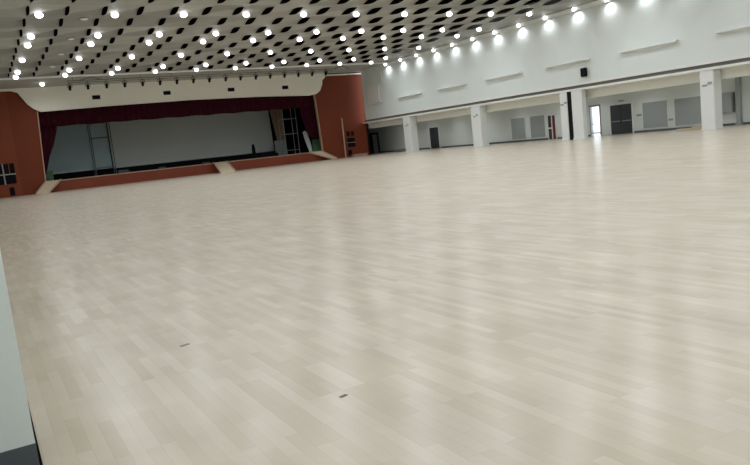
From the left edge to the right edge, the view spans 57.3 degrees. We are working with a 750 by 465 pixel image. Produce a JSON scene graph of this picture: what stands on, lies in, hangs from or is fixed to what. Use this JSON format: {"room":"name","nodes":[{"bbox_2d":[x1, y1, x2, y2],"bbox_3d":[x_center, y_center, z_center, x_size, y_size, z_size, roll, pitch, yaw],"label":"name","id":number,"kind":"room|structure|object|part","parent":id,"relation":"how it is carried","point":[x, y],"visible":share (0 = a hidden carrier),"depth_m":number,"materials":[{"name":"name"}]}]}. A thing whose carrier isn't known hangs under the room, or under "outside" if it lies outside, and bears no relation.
{"room":"community hall","nodes":[
{"label":"community hall","id":0,"kind":"room"},
{"bbox_2d":[0,73,324,111],"bbox_3d":[-22.228,-14.763,72.706,38.200,2.480,0.310,-10,9,-29],"label":"fascia","id":1,"kind":"object","parent":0,"point":[41,99],"visible":0.99,"depth_m":72.53,"materials":[{"name":"beige paint"}]},
{"bbox_3d":[-28.126,-13.636,69.225,0.960,0.600,0.040,-10,9,-29],"label":"opening frame","id":2,"kind":"part","parent":1,"relation":"part of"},
{"bbox_2d":[106,108,312,160],"bbox_3d":[-26.215,-12.597,86.017,43.660,11.000,0.300,-10,9,-29],"label":"wall","id":3,"kind":"structure","parent":0,"point":[286,112],"depth_m":94.42,"materials":[{"name":"black fabric"}]},
{"bbox_2d":[0,0,596,77],"bbox_3d":[4.306,-13.403,31.216,43.060,0.320,83.400,-10,9,-29],"label":"ceiling","id":4,"kind":"structure","parent":0,"point":[12,12],"depth_m":48.90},
{"bbox_2d":[27,33,34,38],"bbox_3d":[-20.837,-11.882,41.560,0.414,0.360,0.404,-10,9,-29],"label":"ceiling light","id":5,"kind":"object","parent":4,"relation":"attached to","point":[30,36],"visible":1,"depth_m":41.44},
{"bbox_2d":[35,11,42,17],"bbox_3d":[-17.747,-11.505,36.242,0.414,0.360,0.404,-10,9,-29],"label":"ceiling light","id":6,"kind":"object","parent":4,"relation":"attached to","point":[38,14],"visible":1,"depth_m":36.11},
{"bbox_2d":[111,11,118,17],"bbox_3d":[-14.448,-12.108,38.116,0.414,0.360,0.404,-10,9,-29],"label":"ceiling light","id":7,"kind":"object","parent":4,"relation":"attached to","point":[114,14],"visible":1,"depth_m":37.99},
{"bbox_2d":[180,11,186,17],"bbox_3d":[-11.150,-12.711,39.990,0.414,0.360,0.404,-10,9,-29],"label":"ceiling light","id":8,"kind":"object","parent":4,"relation":"attached to","point":[183,14],"visible":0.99,"depth_m":39.87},
{"bbox_2d":[243,11,249,16],"bbox_3d":[-7.852,-13.314,41.864,0.414,0.360,0.404,-10,9,-29],"label":"ceiling light","id":9,"kind":"object","parent":4,"relation":"attached to","point":[245,14],"visible":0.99,"depth_m":41.73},
{"bbox_2d":[383,0,612,65],"bbox_3d":[22.067,-16.523,41.953,0.140,0.300,84.300,-10,9,-29],"label":"trim","id":10,"kind":"structure","parent":4,"relation":"attached to","point":[597,2],"depth_m":59.87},
{"bbox_2d":[355,71,370,154],"bbox_3d":[-4.364,-15.607,91.027,0.300,11.000,12.600,-10,9,-29],"label":"wall","id":11,"kind":"structure","parent":0,"point":[360,71],"depth_m":85.95,"materials":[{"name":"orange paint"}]},
{"bbox_2d":[0,124,749,464],"bbox_3d":[5.737,-3.871,37.416,47.425,0.200,91.300,-10,9,-29],"label":"floor","id":12,"kind":"structure","parent":0,"point":[552,301],"depth_m":6.63,"materials":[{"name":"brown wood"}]},
{"bbox_2d":[0,251,39,464],"bbox_3d":[-2.711,-3.630,3.233,0.478,10.120,0.457,-10,9,-29],"label":"wall pier","id":13,"kind":"object","parent":12,"relation":"on","point":[17,439],"visible":1,"depth_m":3.72,"materials":[{"name":"paint"}]},
{"bbox_3d":[-2.186,1.273,3.886,0.478,0.172,0.457,-10,9,-29],"label":"skirting","id":14,"kind":"part","parent":13,"relation":"part of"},
{"bbox_2d":[0,91,45,197],"bbox_3d":[-35.520,-8.506,65.831,6.660,10.200,0.410,-10,9,-29],"label":"panel","id":15,"kind":"object","parent":12,"relation":"on","point":[20,135],"visible":0.9,"depth_m":66.42,"materials":[{"name":"brown wood"}]},
{"bbox_2d":[0,163,16,195],"bbox_3d":[-35.433,-5.038,65.923,1.850,3.080,0.057,-10,9,-29],"label":"wall grille","id":16,"kind":"object","parent":15,"relation":"attached to","point":[10,178],"visible":1,"depth_m":66.01,"materials":[{"name":"grey metal"}]},
{"bbox_3d":[-36.621,-8.310,65.240,4.130,10.200,0.350,-10,9,-29],"label":"panel","id":17,"kind":"part","parent":15,"relation":"part of","materials":[{"name":"wood"}]},
{"bbox_2d":[9,187,14,195],"bbox_3d":[-35.005,-3.963,66.265,0.420,0.780,0.027,-10,9,-29],"label":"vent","id":18,"kind":"object","parent":15,"relation":"attached to","point":[12,191],"depth_m":66.24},
{"bbox_3d":[-32.770,-8.453,67.404,0.420,6.900,0.360,-10,9,-29],"label":"edge trim","id":19,"kind":"part","parent":15,"relation":"part of","materials":[{"name":"beige wood"}]},
{"bbox_2d":[35,179,60,193],"bbox_3d":[-31.874,-4.484,66.907,1.226,1.217,3.089,-5,8,5],"label":"ramp","id":20,"kind":"object","parent":12,"relation":"on","point":[47,186],"visible":1,"depth_m":66.82,"materials":[{"name":"beige wood"}]},
{"bbox_2d":[51,152,323,191],"bbox_3d":[-22.733,-7.238,80.680,42.050,1.100,13.020,-10,9,-29],"label":"stage","id":21,"kind":"object","parent":12,"relation":"on","point":[199,169],"visible":0.78,"depth_m":73.97,"materials":[{"name":"brown wood"}]},
{"bbox_2d":[45,171,53,180],"bbox_3d":[-34.187,-5.727,70.632,2.000,1.020,0.100,-10,9,-29],"label":"screen panel","id":22,"kind":"object","parent":21,"relation":"on","point":[49,175],"visible":0.24,"depth_m":70.90,"materials":[{"name":"fabric"}]},
{"bbox_2d":[87,122,116,175],"bbox_3d":[-30.824,-9.578,77.412,2.340,6.120,1.528,-10,9,-29],"label":"scaffold tower","id":23,"kind":"object","parent":21,"relation":"on","point":[113,166],"visible":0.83,"depth_m":77.39,"materials":[{"name":"grey metal"}]},
{"bbox_2d":[117,169,129,173],"bbox_3d":[-26.673,-6.474,72.743,1.200,0.350,0.700,-10,9,-29],"label":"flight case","id":24,"kind":"object","parent":21,"relation":"on","point":[126,170],"visible":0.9,"depth_m":72.47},
{"bbox_2d":[53,147,274,179],"bbox_3d":[-25.469,-8.343,82.117,29.000,1.320,0.100,-10,9,-29],"label":"stage floor","id":25,"kind":"structure","parent":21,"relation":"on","point":[244,156],"depth_m":81.50,"materials":[{"name":"black wood"}]},
{"bbox_2d":[252,144,256,158],"bbox_3d":[-14.739,-9.892,83.434,0.640,1.760,0.640,-10,9,-29],"label":"stand","id":26,"kind":"object","parent":21,"relation":"on","point":[254,155],"visible":0.9,"depth_m":83.27,"materials":[{"name":"black fabric"}]},
{"bbox_2d":[258,152,277,157],"bbox_3d":[-13.103,-9.570,84.349,2.400,0.540,0.700,-10,9,-29],"label":"flight case","id":27,"kind":"object","parent":21,"relation":"on","point":[261,155],"visible":1,"depth_m":83.96,"materials":[{"name":"black paint"}]},
{"bbox_2d":[274,140,287,155],"bbox_3d":[-12.021,-10.842,87.773,1.600,1.920,0.080,-10,9,-29],"label":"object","id":28,"kind":"object","parent":21,"relation":"on","point":[278,148],"visible":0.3,"depth_m":87.68,"materials":[{"name":"grey"}]},
{"bbox_2d":[270,110,285,139],"bbox_3d":[-12.526,-14.328,87.233,1.900,5.200,0.080,-10,9,-29],"label":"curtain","id":29,"kind":"object","parent":28,"relation":"on","point":[273,113],"visible":0.43,"depth_m":87.33,"materials":[{"name":"brown fabric"}]},
{"bbox_2d":[277,108,299,154],"bbox_3d":[-10.776,-12.792,85.415,1.990,6.120,1.628,-10,9,-29],"label":"scaffold tower","id":30,"kind":"object","parent":21,"relation":"on","point":[291,118],"visible":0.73,"depth_m":85.34,"materials":[{"name":"metal"}]},
{"bbox_2d":[302,131,311,151],"bbox_3d":[-8.242,-11.097,83.705,1.000,2.650,0.100,-10,9,-29],"label":"banner","id":31,"kind":"object","parent":21,"relation":"on","point":[307,140],"visible":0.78,"depth_m":83.67,"materials":[{"name":"fabric"}]},
{"bbox_2d":[312,139,320,151],"bbox_3d":[-6.821,-10.799,84.784,2.000,1.520,0.100,-10,9,-29],"label":"screen panel","id":32,"kind":"object","parent":21,"relation":"on","point":[316,145],"visible":0.44,"depth_m":84.50,"materials":[{"name":"fabric"}]},
{"bbox_2d":[213,160,235,172],"bbox_3d":[-16.148,-7.050,73.506,1.688,1.221,6.386,-9,8,-18],"label":"ramp","id":33,"kind":"object","parent":12,"relation":"on","point":[223,167],"visible":1,"depth_m":73.13,"materials":[{"name":"beige wood"}]},
{"bbox_2d":[309,150,336,158],"bbox_3d":[-6.155,-9.277,82.200,3.456,1.218,0.741,-8,8,-16],"label":"ramp","id":34,"kind":"object","parent":12,"relation":"on","point":[321,153],"visible":0.94,"depth_m":82.26,"materials":[{"name":"beige wood"}]},
{"bbox_2d":[313,73,368,159],"bbox_3d":[-3.921,-14.154,83.192,6.640,10.100,1.445,-10,9,-29],"label":"panel","id":35,"kind":"object","parent":12,"relation":"on","point":[340,96],"visible":0.9,"depth_m":83.47,"materials":[{"name":"brown wood"}]},
{"bbox_3d":[-6.798,-13.151,82.163,0.380,6.800,0.360,-10,9,-29],"label":"edge trim","id":36,"kind":"part","parent":35,"relation":"part of","materials":[{"name":"brown wood"}]},
{"bbox_3d":[-3.870,-19.151,83.155,4.900,0.150,0.250,-10,9,-29],"label":"moulding","id":37,"kind":"part","parent":35,"relation":"part of","materials":[{"name":"beige paint"}]},
{"bbox_2d":[346,131,355,154],"bbox_3d":[-2.887,-10.979,84.413,1.150,2.900,0.057,-10,9,-29],"label":"wall grille","id":38,"kind":"object","parent":35,"relation":"attached to","point":[351,141],"visible":1,"depth_m":84.37,"materials":[{"name":"grey metal"}]},
{"bbox_2d":[341,118,346,157],"bbox_3d":[-3.809,-11.547,83.711,0.160,4.800,0.120,-10,9,-29],"label":"plank","id":39,"kind":"object","parent":12,"relation":"on","point":[341,118],"visible":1,"depth_m":83.66,"materials":[{"name":"beige wood"}]},
{"bbox_2d":[352,153,366,156],"bbox_3d":[-1.911,-9.567,84.532,1.900,0.280,0.890,-10,9,-29],"label":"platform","id":40,"kind":"object","parent":12,"relation":"on","point":[360,154],"visible":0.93,"depth_m":84.16,"materials":[{"name":"beige wood"}]},
{"bbox_2d":[396,148,405,151],"bbox_3d":[3.195,-9.986,83.303,0.700,0.350,1.400,-10,9,-29],"label":"carton","id":41,"kind":"object","parent":12,"relation":"on","point":[404,149],"visible":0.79,"depth_m":82.80,"materials":[{"name":"grey cardboard"}]},
{"bbox_2d":[403,116,419,151],"bbox_3d":[4.009,-11.008,76.868,0.880,3.880,1.540,-10,9,-29],"label":"pillar","id":42,"kind":"structure","parent":12,"relation":"on","point":[409,123],"depth_m":76.36,"materials":[{"name":"paint"}]},
{"bbox_2d":[470,105,489,146],"bbox_3d":[10.127,-10.262,66.339,0.880,3.880,1.440,-10,9,-29],"label":"pillar","id":43,"kind":"structure","parent":12,"relation":"on","point":[478,113],"depth_m":65.89,"materials":[{"name":"paint"}]},
{"bbox_2d":[559,92,569,140],"bbox_3d":[15.869,-9.562,56.457,0.880,3.880,0.840,-10,9,-29],"label":"pillar","id":44,"kind":"structure","parent":12,"relation":"on","point":[563,96],"depth_m":56.22,"materials":[{"name":"paint"}]},
{"bbox_2d":[567,91,573,139],"bbox_3d":[15.977,-9.485,55.790,0.270,3.880,0.430,-10,9,-29],"label":"downpipe","id":45,"kind":"object","parent":12,"relation":"on","point":[571,131],"visible":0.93,"depth_m":55.71,"materials":[{"name":"black metal"}]},
{"bbox_2d":[571,90,588,139],"bbox_3d":[16.434,-9.446,55.131,0.500,3.880,1.170,-10,9,-29],"label":"pillar","id":46,"kind":"structure","parent":12,"relation":"on","point":[578,98],"depth_m":54.86,"materials":[{"name":"paint"}]},
{"bbox_2d":[676,126,701,130],"bbox_3d":[22.694,-7.399,48.584,0.600,0.240,2.800,-10,9,-29],"label":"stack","id":47,"kind":"object","parent":12,"relation":"on","point":[693,127],"visible":0.55,"depth_m":48.55,"materials":[{"name":"beige wood"}]},
{"bbox_2d":[699,69,723,129],"bbox_3d":[22.262,-8.783,45.454,0.880,3.880,1.040,-10,9,-29],"label":"pillar","id":48,"kind":"structure","parent":12,"relation":"on","point":[710,80],"depth_m":45.13,"materials":[{"name":"paint"}]},
{"bbox_3d":[22.465,-6.930,45.703,0.870,0.120,1.040,-10,9,-29],"label":"skirting","id":49,"kind":"part","parent":48,"relation":"part of","materials":[{"name":"paint"}]},
{"bbox_2d":[735,77,742,124],"bbox_3d":[25.650,-9.449,48.418,0.338,3.700,0.400,-10,9,-29],"label":"post","id":50,"kind":"object","parent":12,"relation":"on","point":[738,85],"visible":0.79,"depth_m":48.36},
{"bbox_2d":[361,0,749,117],"bbox_3d":[21.237,-14.814,44.836,0.350,7.250,89.900,-10,9,-29],"label":"wall","id":51,"kind":"structure","parent":0,"point":[597,33],"depth_m":54.65,"materials":[{"name":"paint"}]},
{"bbox_2d":[0,62,387,88],"bbox_3d":[-18.596,-16.222,70.721,42.960,0.150,8.100,-10,9,-29],"label":"trim","id":52,"kind":"structure","parent":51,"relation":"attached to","point":[49,82],"depth_m":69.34,"materials":[{"name":"paint"}]},
{"bbox_2d":[68,66,349,82],"bbox_3d":[-15.360,-16.041,69.132,29.109,0.474,0.390,-10,9,-29],"label":"rail","id":53,"kind":"object","parent":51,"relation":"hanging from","point":[339,66],"visible":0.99,"depth_m":67.45,"materials":[{"name":"black metal"}]},
{"bbox_2d":[367,86,379,102],"bbox_3d":[-0.195,-16.426,81.631,0.050,1.800,2.700,-10,9,-29],"label":"access panel","id":54,"kind":"object","parent":51,"relation":"attached to","point":[373,92],"visible":1,"depth_m":81.56,"materials":[{"name":"beige paint"}]},
{"bbox_2d":[366,100,382,104],"bbox_3d":[-0.029,-15.317,81.400,0.340,0.320,3.600,-10,9,-29],"label":"wall ledge","id":55,"kind":"object","parent":51,"relation":"attached to","point":[376,102],"visible":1,"depth_m":81.28,"materials":[{"name":"paint"}]},
{"bbox_2d":[367,69,382,85],"bbox_3d":[-0.061,-18.185,80.831,0.050,1.550,3.400,-10,9,-29],"label":"access panel","id":56,"kind":"object","parent":51,"relation":"attached to","point":[375,77],"visible":1,"depth_m":80.76,"materials":[{"name":"paint"}]},
{"bbox_2d":[397,93,421,97],"bbox_3d":[3.707,-14.862,74.970,0.340,0.320,4.600,-10,9,-29],"label":"wall ledge","id":57,"kind":"object","parent":51,"relation":"attached to","point":[415,94],"visible":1,"depth_m":74.72,"materials":[{"name":"paint"}]},
{"bbox_2d":[436,83,466,89],"bbox_3d":[7.585,-14.389,68.295,0.340,0.320,4.630,-10,9,-29],"label":"wall ledge","id":58,"kind":"object","parent":51,"relation":"attached to","point":[459,85],"visible":1,"depth_m":68.08,"materials":[{"name":"paint"}]},
{"bbox_2d":[483,72,521,80],"bbox_3d":[11.417,-13.922,61.702,0.340,0.320,4.850,-10,9,-29],"label":"wall ledge","id":59,"kind":"object","parent":51,"relation":"attached to","point":[507,76],"visible":1,"depth_m":61.49,"materials":[{"name":"paint"}]},
{"bbox_2d":[363,54,749,123],"bbox_3d":[21.499,-10.938,45.263,0.200,0.580,89.900,-10,9,-29],"label":"trim","id":60,"kind":"structure","parent":51,"relation":"attached to","point":[746,55],"depth_m":53.49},
{"bbox_2d":[543,58,588,68],"bbox_3d":[15.290,-13.450,55.035,0.340,0.320,4.700,-10,9,-29],"label":"wall ledge","id":61,"kind":"object","parent":51,"relation":"attached to","point":[571,63],"visible":1,"depth_m":54.89,"materials":[{"name":"paint"}]},
{"bbox_2d":[580,68,586,76],"bbox_3d":[16.310,-12.480,53.483,0.452,0.680,0.480,-10,9,-29],"label":"loudspeaker","id":62,"kind":"object","parent":51,"relation":"attached to","point":[583,71],"visible":1,"depth_m":53.29,"materials":[{"name":"black paint"}]},
{"bbox_2d":[580,68,584,75],"bbox_3d":[16.129,-12.447,53.380,0.030,0.580,0.400,-10,9,-29],"label":"grille","id":63,"kind":"object","parent":62,"relation":"attached to","point":[582,71],"depth_m":53.33,"materials":[{"name":"black paint"}]},
{"bbox_2d":[618,40,678,52],"bbox_3d":[19.177,-12.976,48.346,0.340,0.320,4.800,-10,9,-29],"label":"wall ledge","id":64,"kind":"object","parent":51,"relation":"attached to","point":[654,46],"visible":1,"depth_m":48.18,"materials":[{"name":"paint"}]},
{"bbox_2d":[715,25,749,33],"bbox_3d":[23.026,-12.507,41.723,0.340,0.320,4.850,-10,9,-29],"label":"wall ledge","id":65,"kind":"object","parent":51,"relation":"attached to","point":[746,27],"visible":1,"depth_m":42.58,"materials":[{"name":"paint"}]},
{"bbox_2d":[368,76,749,150],"bbox_3d":[22.650,-10.045,54.164,0.300,4.000,104.000,-10,9,-29],"label":"wall","id":66,"kind":"structure","parent":0,"point":[457,130],"depth_m":65.94,"materials":[{"name":"paint"}]},
{"bbox_2d":[369,133,379,152],"bbox_3d":[-0.045,-12.126,93.031,0.100,2.700,2.300,-10,9,-29],"label":"door","id":67,"kind":"structure","parent":66,"relation":"in","point":[374,137],"depth_m":92.98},
{"bbox_2d":[428,126,440,148],"bbox_3d":[7.016,-11.205,80.919,0.080,2.570,2.040,-10,9,-29],"label":"door","id":68,"kind":"structure","parent":66,"relation":"in","point":[434,135],"depth_m":80.86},
{"bbox_2d":[510,117,526,139],"bbox_3d":[14.291,-10.359,68.404,0.058,2.150,2.100,-10,9,-29],"label":"notice board","id":69,"kind":"object","parent":66,"relation":"attached to","point":[518,125],"visible":1,"depth_m":68.38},
{"bbox_2d":[529,114,545,137],"bbox_3d":[15.658,-10.193,66.052,0.058,2.150,2.050,-10,9,-29],"label":"notice board","id":70,"kind":"object","parent":66,"relation":"attached to","point":[537,122],"visible":1,"depth_m":66.02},
{"bbox_2d":[547,114,557,139],"bbox_3d":[16.625,-9.900,64.405,0.100,2.300,1.100,-10,9,-29],"label":"door","id":71,"kind":"structure","parent":66,"relation":"in","point":[551,119],"depth_m":64.38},
{"bbox_2d":[380,122,749,152],"bbox_3d":[24.717,-7.882,50.884,0.030,0.160,96.000,-10,9,-29],"label":"baseboard","id":72,"kind":"structure","parent":66,"relation":"attached to","point":[744,123],"depth_m":65.63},
{"bbox_2d":[589,104,601,135],"bbox_3d":[19.273,-9.780,59.926,0.160,2.680,1.220,-10,9,-29],"label":"door","id":73,"kind":"structure","parent":66,"relation":"in","point":[594,110],"depth_m":59.93,"materials":[{"name":"white glass"}]},
{"bbox_2d":[609,102,633,134],"bbox_3d":[20.614,-9.542,57.478,0.120,2.570,2.440,-10,9,-29],"label":"door","id":74,"kind":"structure","parent":66,"relation":"in","point":[621,116],"depth_m":57.44,"materials":[{"name":"grey metal"}]},
{"bbox_2d":[641,99,668,128],"bbox_3d":[22.290,-9.384,54.639,0.058,2.150,2.400,-10,9,-29],"label":"notice board","id":75,"kind":"object","parent":66,"relation":"attached to","point":[654,113],"visible":1,"depth_m":54.60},
{"bbox_2d":[673,95,701,126],"bbox_3d":[23.757,-9.206,52.115,0.058,2.150,2.350,-10,9,-29],"label":"notice board","id":76,"kind":"object","parent":66,"relation":"attached to","point":[687,110],"visible":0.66,"depth_m":52.12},
{"bbox_2d":[722,92,735,112],"bbox_3d":[25.165,-9.308,49.276,0.378,1.400,1.250,-10,9,-29],"label":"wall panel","id":77,"kind":"object","parent":66,"relation":"attached to","point":[728,99],"visible":0.54,"depth_m":48.89,"materials":[{"name":"grey metal"}]},
{"bbox_3d":[25.015,-9.281,49.191,0.030,1.300,1.150,-10,9,-29],"label":"door","id":78,"kind":"part","parent":77,"relation":"part of","materials":[{"name":"white metal"}]},
{"bbox_2d":[369,64,749,128],"bbox_3d":[22.179,-10.548,46.323,0.300,0.750,91.000,-10,9,-29],"label":"beam","id":79,"kind":"structure","parent":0,"point":[744,70],"depth_m":53.81,"materials":[{"name":"beige paint"}]},
{"bbox_3d":[-23.557,-17.113,79.884,43.660,0.250,12.800,-10,9,-29],"label":"ceiling","id":80,"kind":"structure","parent":0,"visible":0},
{"bbox_2d":[40,126,56,173],"bbox_3d":[-32.820,-10.124,68.259,2.614,8.499,0.149,-10,9,-29],"label":"stage curtain","id":81,"kind":"object","parent":80,"relation":"hanging from","point":[48,134],"visible":0.33,"depth_m":68.43,"materials":[{"name":"red fabric"}]},
{"bbox_2d":[47,122,112,173],"bbox_3d":[-34.320,-11.033,76.639,8.300,8.590,0.150,-10,9,-29],"label":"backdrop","id":82,"kind":"structure","parent":80,"relation":"hanging from","point":[71,151],"depth_m":77.29,"materials":[{"name":"grey fabric"}]},
{"bbox_2d":[38,95,314,126],"bbox_3d":[-20.383,-14.623,74.704,31.474,3.950,0.144,-10,9,-29],"label":"valance","id":83,"kind":"object","parent":80,"relation":"hanging from","point":[120,113],"visible":0.41,"depth_m":73.72,"materials":[{"name":"red fabric"}]},
{"bbox_2d":[107,110,274,167],"bbox_3d":[-22.081,-13.245,83.594,20.000,8.640,0.150,-10,9,-29],"label":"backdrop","id":84,"kind":"structure","parent":80,"relation":"hanging from","point":[172,139],"depth_m":83.39,"materials":[{"name":"grey fabric"}]},
{"bbox_2d":[299,107,318,139],"bbox_3d":[-7.879,-15.027,82.404,2.813,7.816,0.149,-10,9,-29],"label":"stage curtain","id":85,"kind":"object","parent":80,"relation":"hanging from","point":[308,114],"visible":0.45,"depth_m":82.58,"materials":[{"name":"red fabric"}]},
{"bbox_3d":[-19.481,-6.414,31.099,0.300,12.200,106.000,-10,9,-29],"label":"wall","id":86,"kind":"structure","parent":0,"visible":0},
{"bbox_2d":[27,400,42,464],"bbox_3d":[-14.837,-0.064,25.557,0.675,0.195,91.000,-10,9,-29],"label":"trim","id":87,"kind":"structure","parent":86,"relation":"attached to","point":[38,451],"depth_m":4.25,"materials":[{"name":"black"}]}
]}

